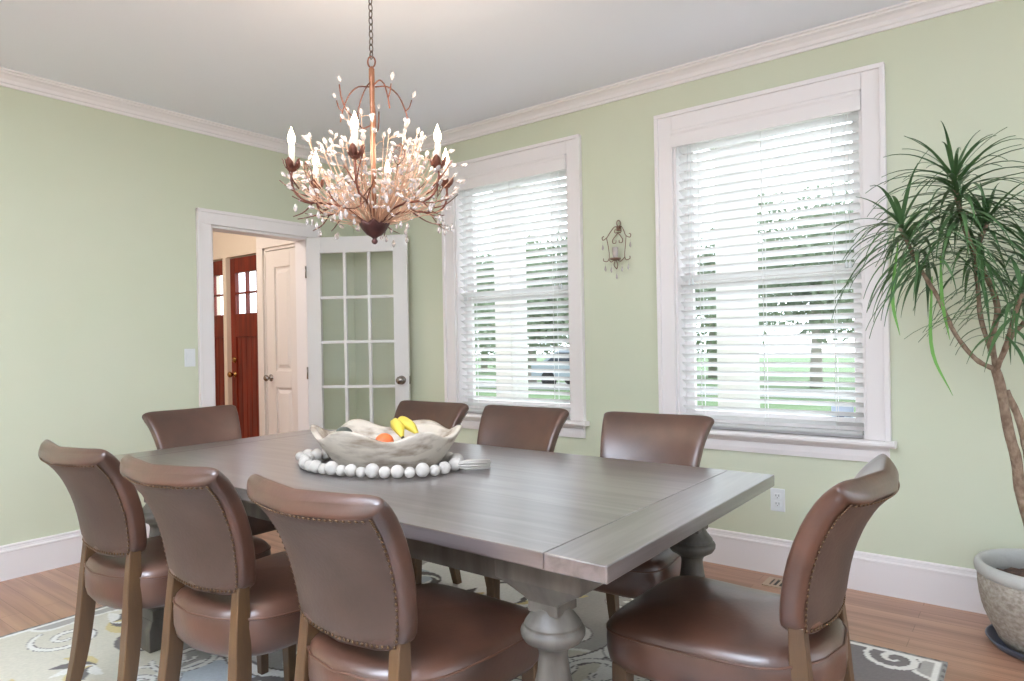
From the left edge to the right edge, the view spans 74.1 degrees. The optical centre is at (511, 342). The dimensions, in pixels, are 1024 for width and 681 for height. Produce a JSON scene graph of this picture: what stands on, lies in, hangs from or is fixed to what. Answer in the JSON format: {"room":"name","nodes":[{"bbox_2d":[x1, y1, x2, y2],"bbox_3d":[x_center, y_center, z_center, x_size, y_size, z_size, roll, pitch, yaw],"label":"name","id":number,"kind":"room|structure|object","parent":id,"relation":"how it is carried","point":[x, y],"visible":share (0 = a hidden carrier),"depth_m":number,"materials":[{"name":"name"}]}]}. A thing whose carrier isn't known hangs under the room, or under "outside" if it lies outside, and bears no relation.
{"room":"dining room","nodes":[
{"label":"dining room","id":0,"kind":"room"},
{"bbox_2d":[0,86,356,545],"bbox_3d":[-3.056,-0.085,3.197,0.120,2.680,5.740,-1,0,38],"label":"wall","id":1,"kind":"structure","parent":0,"point":[98,270],"depth_m":3.96,"materials":[{"name":"green paint"}]},
{"bbox_2d":[0,524,149,581],"bbox_3d":[-2.978,1.163,3.154,0.021,0.182,5.740,-1,0,38],"label":"baseboard","id":2,"kind":"structure","parent":1,"relation":"attached to","point":[19,559],"depth_m":3.68,"materials":[{"name":"white paint"}]},
{"bbox_2d":[0,67,351,169],"bbox_3d":[-3.002,-1.389,3.137,0.075,0.075,5.740,-1,0,38],"label":"trim","id":3,"kind":"structure","parent":1,"relation":"attached to","point":[9,78],"depth_m":4.14,"materials":[{"name":"white paint"}]},
{"bbox_2d":[184,349,195,366],"bbox_3d":[-2.071,0.097,4.364,0.012,0.116,0.072,-1,0,38],"label":"light switch","id":4,"kind":"object","parent":1,"relation":"attached to","point":[189,354],"visible":1,"depth_m":4.36,"materials":[{"name":"white plastic"}]},
{"bbox_2d":[195,207,320,430],"bbox_3d":[-1.791,0.176,4.821,0.165,2.113,0.956,-1,0,38],"label":"trim","id":5,"kind":"structure","parent":1,"relation":"attached to","point":[206,219],"depth_m":4.60,"materials":[{"name":"white paint"}]},
{"bbox_2d":[256,237,294,418],"bbox_3d":[-1.764,-0.108,5.654,0.830,2.680,0.270,-1,0,38],"label":"wall","id":6,"kind":"structure","parent":0,"point":[256,237],"depth_m":5.73,"materials":[{"name":"white paint"}]},
{"bbox_2d":[256,238,294,435],"bbox_3d":[-1.862,0.176,5.614,0.665,2.115,0.118,-1,0,38],"label":"trim","id":7,"kind":"structure","parent":6,"relation":"attached to","point":[263,243],"depth_m":5.73,"materials":[{"name":"white paint"}]},
{"bbox_2d":[263,247,297,434],"bbox_3d":[-1.887,0.229,5.569,0.472,1.990,0.101,-1,0,38],"label":"door","id":8,"kind":"structure","parent":6,"relation":"in","point":[281,377],"depth_m":5.60,"materials":[{"name":"white paint"}]},
{"bbox_2d":[0,0,909,156],"bbox_3d":[-0.453,-1.522,1.274,6.630,0.100,5.900,-1,0,38],"label":"ceiling","id":9,"kind":"structure","parent":0,"point":[265,67],"depth_m":3.38,"materials":[{"name":"white paint"}]},
{"bbox_2d":[279,0,467,246],"bbox_3d":[-0.529,-0.920,2.539,0.686,1.102,0.666,-1,0,38],"label":"chandelier","id":10,"kind":"object","parent":9,"relation":"hanging from","point":[379,218],"visible":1,"depth_m":2.46,"materials":[{"name":"orange metal"}]},
{"bbox_2d":[0,530,1023,680],"bbox_3d":[-1.897,1.284,2.424,10.400,0.100,5.900,-1,0,38],"label":"floor","id":11,"kind":"structure","parent":0,"point":[957,637],"depth_m":2.92,"materials":[{"name":"brown wood"}]},
{"bbox_2d":[0,560,947,680],"bbox_3d":[-0.417,1.202,2.467,3.175,0.011,2.435,-1,0,38],"label":"area rug","id":12,"kind":"object","parent":11,"relation":"on","point":[41,652],"visible":0.16,"depth_m":2.59,"materials":[{"name":"fabric"}]},
{"bbox_2d":[38,439,270,680],"bbox_3d":[-1.240,0.766,2.382,0.475,0.890,0.662,-1,0,36],"label":"dining chair","id":13,"kind":"object","parent":12,"relation":"on","point":[122,568],"visible":0.77,"depth_m":2.16,"materials":[{"name":"brown leather"}]},
{"bbox_2d":[142,405,276,535],"bbox_3d":[-1.378,0.768,3.213,0.662,0.890,0.475,-1,0,38],"label":"dining chair","id":14,"kind":"object","parent":12,"relation":"on","point":[192,426],"visible":0.22,"depth_m":3.32,"materials":[{"name":"brown leather"}]},
{"bbox_2d":[120,454,300,680],"bbox_3d":[-0.767,0.757,2.036,0.475,0.890,0.662,-1,0,35],"label":"dining chair","id":15,"kind":"object","parent":12,"relation":"on","point":[223,601],"visible":0.87,"depth_m":1.82,"materials":[{"name":"brown leather"}]},
{"bbox_2d":[247,474,538,680],"bbox_3d":[-0.271,0.748,1.686,0.475,0.890,0.662,-1,0,38],"label":"dining chair","id":16,"kind":"object","parent":12,"relation":"on","point":[364,616],"visible":0.98,"depth_m":1.50,"materials":[{"name":"brown leather"}]},
{"bbox_2d":[394,400,468,584],"bbox_3d":[-0.555,0.753,3.287,0.475,0.890,0.662,-1,0,36],"label":"dining chair","id":17,"kind":"object","parent":12,"relation":"on","point":[449,415],"visible":0.26,"depth_m":3.45,"materials":[{"name":"brown leather"}]},
{"bbox_2d":[114,429,774,680],"bbox_3d":[-0.419,0.822,2.475,2.373,0.748,1.082,-1,0,38],"label":"dining table","id":18,"kind":"object","parent":12,"relation":"on","point":[556,528],"visible":0.52,"depth_m":1.85,"materials":[{"name":"grey wood"}]},
{"bbox_2d":[310,419,461,470],"bbox_3d":[-0.455,0.371,2.453,0.548,0.152,0.411,-1,0,24],"label":"dough bowl","id":19,"kind":"object","parent":18,"relation":"on","point":[359,447],"visible":0.91,"depth_m":2.31,"materials":[{"name":"beige wood"}]},
{"bbox_2d":[335,427,351,431],"bbox_3d":[-0.627,0.341,2.530,0.078,0.054,0.057,-1,0,38],"label":"avocado","id":20,"kind":"object","parent":19,"relation":"in","point":[340,428],"visible":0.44,"depth_m":2.51,"materials":[{"name":"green food"}]},
{"bbox_2d":[375,433,393,441],"bbox_3d":[-0.454,0.355,2.414,0.068,0.065,0.068,-1,0,38],"label":"orange","id":21,"kind":"object","parent":19,"relation":"in","point":[384,437],"visible":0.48,"depth_m":2.39,"materials":[{"name":"orange food"}]},
{"bbox_2d":[390,418,403,438],"bbox_3d":[-0.415,0.310,2.454,0.039,0.070,0.146,-1,0,-26],"label":"banana","id":22,"kind":"object","parent":19,"relation":"in","point":[397,426],"visible":0.95,"depth_m":2.42,"materials":[{"name":"yellow food"}]},
{"bbox_2d":[398,416,418,433],"bbox_3d":[-0.385,0.302,2.466,0.152,0.068,0.042,-1,0,38],"label":"banana","id":23,"kind":"object","parent":19,"relation":"in","point":[409,425],"visible":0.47,"depth_m":2.44,"materials":[{"name":"yellow food"}]},
{"bbox_2d":[295,449,490,478],"bbox_3d":[-0.479,0.426,2.447,0.734,0.052,0.442,-1,0,38],"label":"bead garland","id":24,"kind":"object","parent":18,"relation":"on","point":[309,460],"visible":0.76,"depth_m":2.28,"materials":[{"name":"white wood"}]},
{"bbox_2d":[411,405,568,598],"bbox_3d":[-0.087,0.745,2.933,0.475,0.890,0.662,-1,0,36],"label":"dining chair","id":25,"kind":"object","parent":12,"relation":"on","point":[518,427],"visible":0.35,"depth_m":3.08,"materials":[{"name":"brown leather"}]},
{"bbox_2d":[594,411,713,680],"bbox_3d":[0.443,0.736,2.531,0.475,0.890,0.662,-1,0,35],"label":"dining chair","id":26,"kind":"object","parent":12,"relation":"on","point":[675,439],"visible":0.39,"depth_m":2.65,"materials":[{"name":"brown leather"}]},
{"bbox_2d":[606,454,899,680],"bbox_3d":[0.614,0.733,1.726,0.662,0.890,0.475,-1,0,39],"label":"dining chair","id":27,"kind":"object","parent":12,"relation":"on","point":[687,627],"visible":1,"depth_m":1.57,"materials":[{"name":"brown leather"}]},
{"bbox_2d":[762,576,782,588],"bbox_3d":[1.371,1.173,3.252,0.300,0.006,0.130,-1,0,38],"label":"floor vent","id":28,"kind":"object","parent":11,"relation":"in","point":[774,582],"visible":0.25,"depth_m":3.31,"materials":[{"name":"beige metal"}]},
{"bbox_2d":[985,624,1023,660],"bbox_3d":[2.024,1.146,2.553,0.400,0.036,0.400,-1,0,38],"label":"saucer","id":29,"kind":"object","parent":11,"relation":"on","point":[990,631],"visible":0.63,"depth_m":2.58,"materials":[{"name":"grey stone"}]},
{"bbox_2d":[974,548,1023,654],"bbox_3d":[2.022,0.996,2.553,0.466,0.312,0.466,-1,0,38],"label":"plant pot","id":30,"kind":"object","parent":29,"relation":"on","point":[1000,572],"visible":0.99,"depth_m":2.53,"materials":[{"name":"grey stone"}]},
{"bbox_2d":[831,121,1023,525],"bbox_3d":[1.751,0.069,2.578,1.002,1.767,0.899,-1,0,19],"label":"dracaena plant","id":31,"kind":"object","parent":30,"relation":"in","point":[983,216],"visible":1,"depth_m":2.53,"materials":[{"name":"green plant"}]},
{"bbox_2d":[213,0,1023,568],"bbox_3d":[-0.171,-0.137,4.699,10.400,2.680,0.160,-1,0,38],"label":"wall","id":32,"kind":"structure","parent":0,"point":[955,501],"depth_m":3.13,"materials":[{"name":"green paint"}]},
{"bbox_2d":[213,260,224,405],"bbox_3d":[-2.890,0.210,6.762,0.305,2.045,0.045,-1,0,38],"label":"door","id":33,"kind":"structure","parent":32,"relation":"in","point":[217,265],"depth_m":6.77,"materials":[{"name":"brown wood"}]},
{"bbox_2d":[213,258,232,404],"bbox_3d":[-2.907,0.215,6.764,0.455,2.075,0.112,-1,0,38],"label":"trim","id":34,"kind":"structure","parent":32,"relation":"attached to","point":[225,261],"depth_m":6.60,"materials":[{"name":"beige paint"}]},
{"bbox_2d":[227,255,259,437],"bbox_3d":[-2.385,0.201,6.327,0.905,2.045,0.118,-1,0,38],"label":"door","id":35,"kind":"structure","parent":32,"relation":"in","point":[244,326],"depth_m":6.48,"materials":[{"name":"brown wood"}]},
{"bbox_2d":[305,234,410,429],"bbox_3d":[-1.135,0.214,5.014,0.778,1.997,0.174,-1,0,6],"label":"door","id":36,"kind":"structure","parent":32,"relation":"in","point":[315,247],"depth_m":5.01,"materials":[{"name":"white paint"}]},
{"bbox_2d":[440,134,589,437],"bbox_3d":[0.026,-0.333,4.530,1.192,1.845,0.263,-1,0,38],"label":"window","id":37,"kind":"structure","parent":32,"relation":"in","point":[570,146],"depth_m":4.48,"materials":[{"name":"white paint"}]},
{"bbox_2d":[452,154,570,416],"bbox_3d":[-0.008,-0.339,4.486,0.944,1.620,0.099,-1,0,38],"label":"window blind","id":38,"kind":"object","parent":37,"relation":"attached to","point":[556,163],"visible":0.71,"depth_m":4.48,"materials":[{"name":"white paint"}]},
{"bbox_2d":[602,220,630,278],"bbox_3d":[0.605,-0.542,3.939,0.090,0.349,0.178,-1,0,-29],"label":"wall sconce","id":39,"kind":"object","parent":32,"relation":"attached to","point":[618,228],"visible":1,"depth_m":3.93,"materials":[{"name":"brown metal"}]},
{"bbox_2d":[351,0,1000,167],"bbox_3d":[1.275,-1.466,3.419,6.510,0.075,0.075,-1,0,38],"label":"trim","id":40,"kind":"structure","parent":32,"relation":"attached to","point":[912,11],"depth_m":3.57,"materials":[{"name":"white paint"}]},
{"bbox_2d":[653,62,896,461],"bbox_3d":[1.324,-0.356,3.530,1.190,1.845,0.263,-1,0,38],"label":"window","id":41,"kind":"structure","parent":32,"relation":"in","point":[870,79],"depth_m":3.38,"materials":[{"name":"white paint"}]},
{"bbox_2d":[670,90,863,435],"bbox_3d":[1.291,-0.362,3.486,0.942,1.620,0.099,-1,0,38],"label":"window blind","id":42,"kind":"object","parent":41,"relation":"attached to","point":[847,102],"visible":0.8,"depth_m":3.46,"materials":[{"name":"white paint"}]},
{"bbox_2d":[831,406,853,417],"bbox_3d":[1.628,0.349,3.340,0.101,0.080,0.004,-1,0,38],"label":"window sticker","id":43,"kind":"object","parent":41,"relation":"attached to","point":[833,408],"visible":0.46,"depth_m":3.34,"materials":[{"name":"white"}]},
{"bbox_2d":[770,488,784,511],"bbox_3d":[1.347,0.798,3.436,0.072,0.116,0.009,-1,0,38],"label":"wall outlet","id":44,"kind":"object","parent":32,"relation":"attached to","point":[777,496],"visible":1,"depth_m":3.43,"materials":[{"name":"white plastic"}]},
{"bbox_2d":[774,493,780,498],"bbox_3d":[1.345,0.778,3.435,0.034,0.028,0.004,-1,0,38],"label":"receptacle","id":45,"kind":"object","parent":44,"relation":"attached to","point":[776,495],"depth_m":3.43,"materials":[{"name":"grey plastic"}]},
{"bbox_2d":[774,501,780,506],"bbox_3d":[1.346,0.818,3.435,0.034,0.028,0.004,-1,0,38],"label":"receptacle","id":46,"kind":"object","parent":44,"relation":"attached to","point":[776,503],"depth_m":3.43,"materials":[{"name":"grey plastic"}]},
{"bbox_2d":[703,527,986,614],"bbox_3d":[1.337,1.085,3.440,6.510,0.182,0.021,-1,0,38],"label":"baseboard","id":47,"kind":"structure","parent":32,"relation":"attached to","point":[955,587],"depth_m":3.14,"materials":[{"name":"white paint"}]},
{"bbox_2d":[475,358,855,415],"bbox_3d":[17.650,1.533,39.277,100.000,0.200,76.260,-1,0,38],"label":"lawn","id":48,"kind":"structure","parent":0,"point":[782,369],"depth_m":26.69,"materials":[{"name":"green plant"}]},
{"bbox_2d":[474,249,528,372],"bbox_3d":[-1.539,-2.136,40.993,8.670,7.907,7.704,-1,0,-18],"label":"tree","id":49,"kind":"object","parent":48,"relation":"on","point":[484,276],"visible":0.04,"depth_m":38.92,"materials":[{"name":"green plant"}]},
{"bbox_2d":[474,231,568,381],"bbox_3d":[1.175,-1.626,28.657,7.293,6.721,7.060,-1,0,-30],"label":"tree","id":50,"kind":"object","parent":48,"relation":"on","point":[552,247],"visible":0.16,"depth_m":27.91,"materials":[{"name":"green plant"}]},
{"bbox_2d":[695,194,785,377],"bbox_3d":[9.085,-2.726,30.222,7.264,8.636,6.214,-1,0,6],"label":"tree","id":51,"kind":"object","parent":48,"relation":"on","point":[713,245],"visible":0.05,"depth_m":30.64,"materials":[{"name":"green plant"}]},
{"bbox_2d":[697,181,853,387],"bbox_3d":[10.418,-2.043,23.336,7.520,7.222,6.702,-1,0,38],"label":"tree","id":52,"kind":"object","parent":48,"relation":"on","point":[813,350],"visible":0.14,"depth_m":22.78,"materials":[{"name":"green plant"}]},
{"bbox_2d":[476,380,854,399],"bbox_3d":[5.680,1.641,23.731,100.000,0.015,3.500,-1,0,38],"label":"driveway","id":53,"kind":"object","parent":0,"point":[546,388],"depth_m":21.93,"materials":[{"name":"grey asphalt"}]},
{"bbox_2d":[531,350,569,387],"bbox_3d":[2.996,0.970,25.472,4.441,1.420,1.740,-1,0,38],"label":"parked car","id":54,"kind":"object","parent":53,"relation":"on","point":[560,351],"visible":0.13,"depth_m":25.53,"materials":[{"name":"grey paint"}]},
{"bbox_3d":[0.561,1.375,5.614,12.000,0.130,2.150,-1,0,38],"label":"floor","id":55,"kind":"structure","parent":0,"visible":0},
{"bbox_2d":[491,183,534,400],"bbox_3d":[-0.009,-0.180,7.009,0.400,3.000,0.400,-1,0,38],"label":"porch column","id":56,"kind":"structure","parent":55,"relation":"on","point":[523,265],"depth_m":6.87,"materials":[{"name":"white paint"}]},
{"bbox_2d":[709,138,765,412],"bbox_3d":[1.853,-0.213,5.575,0.400,3.000,0.400,-1,0,38],"label":"porch column","id":57,"kind":"structure","parent":55,"relation":"on","point":[720,377],"depth_m":5.43,"materials":[{"name":"white paint"}]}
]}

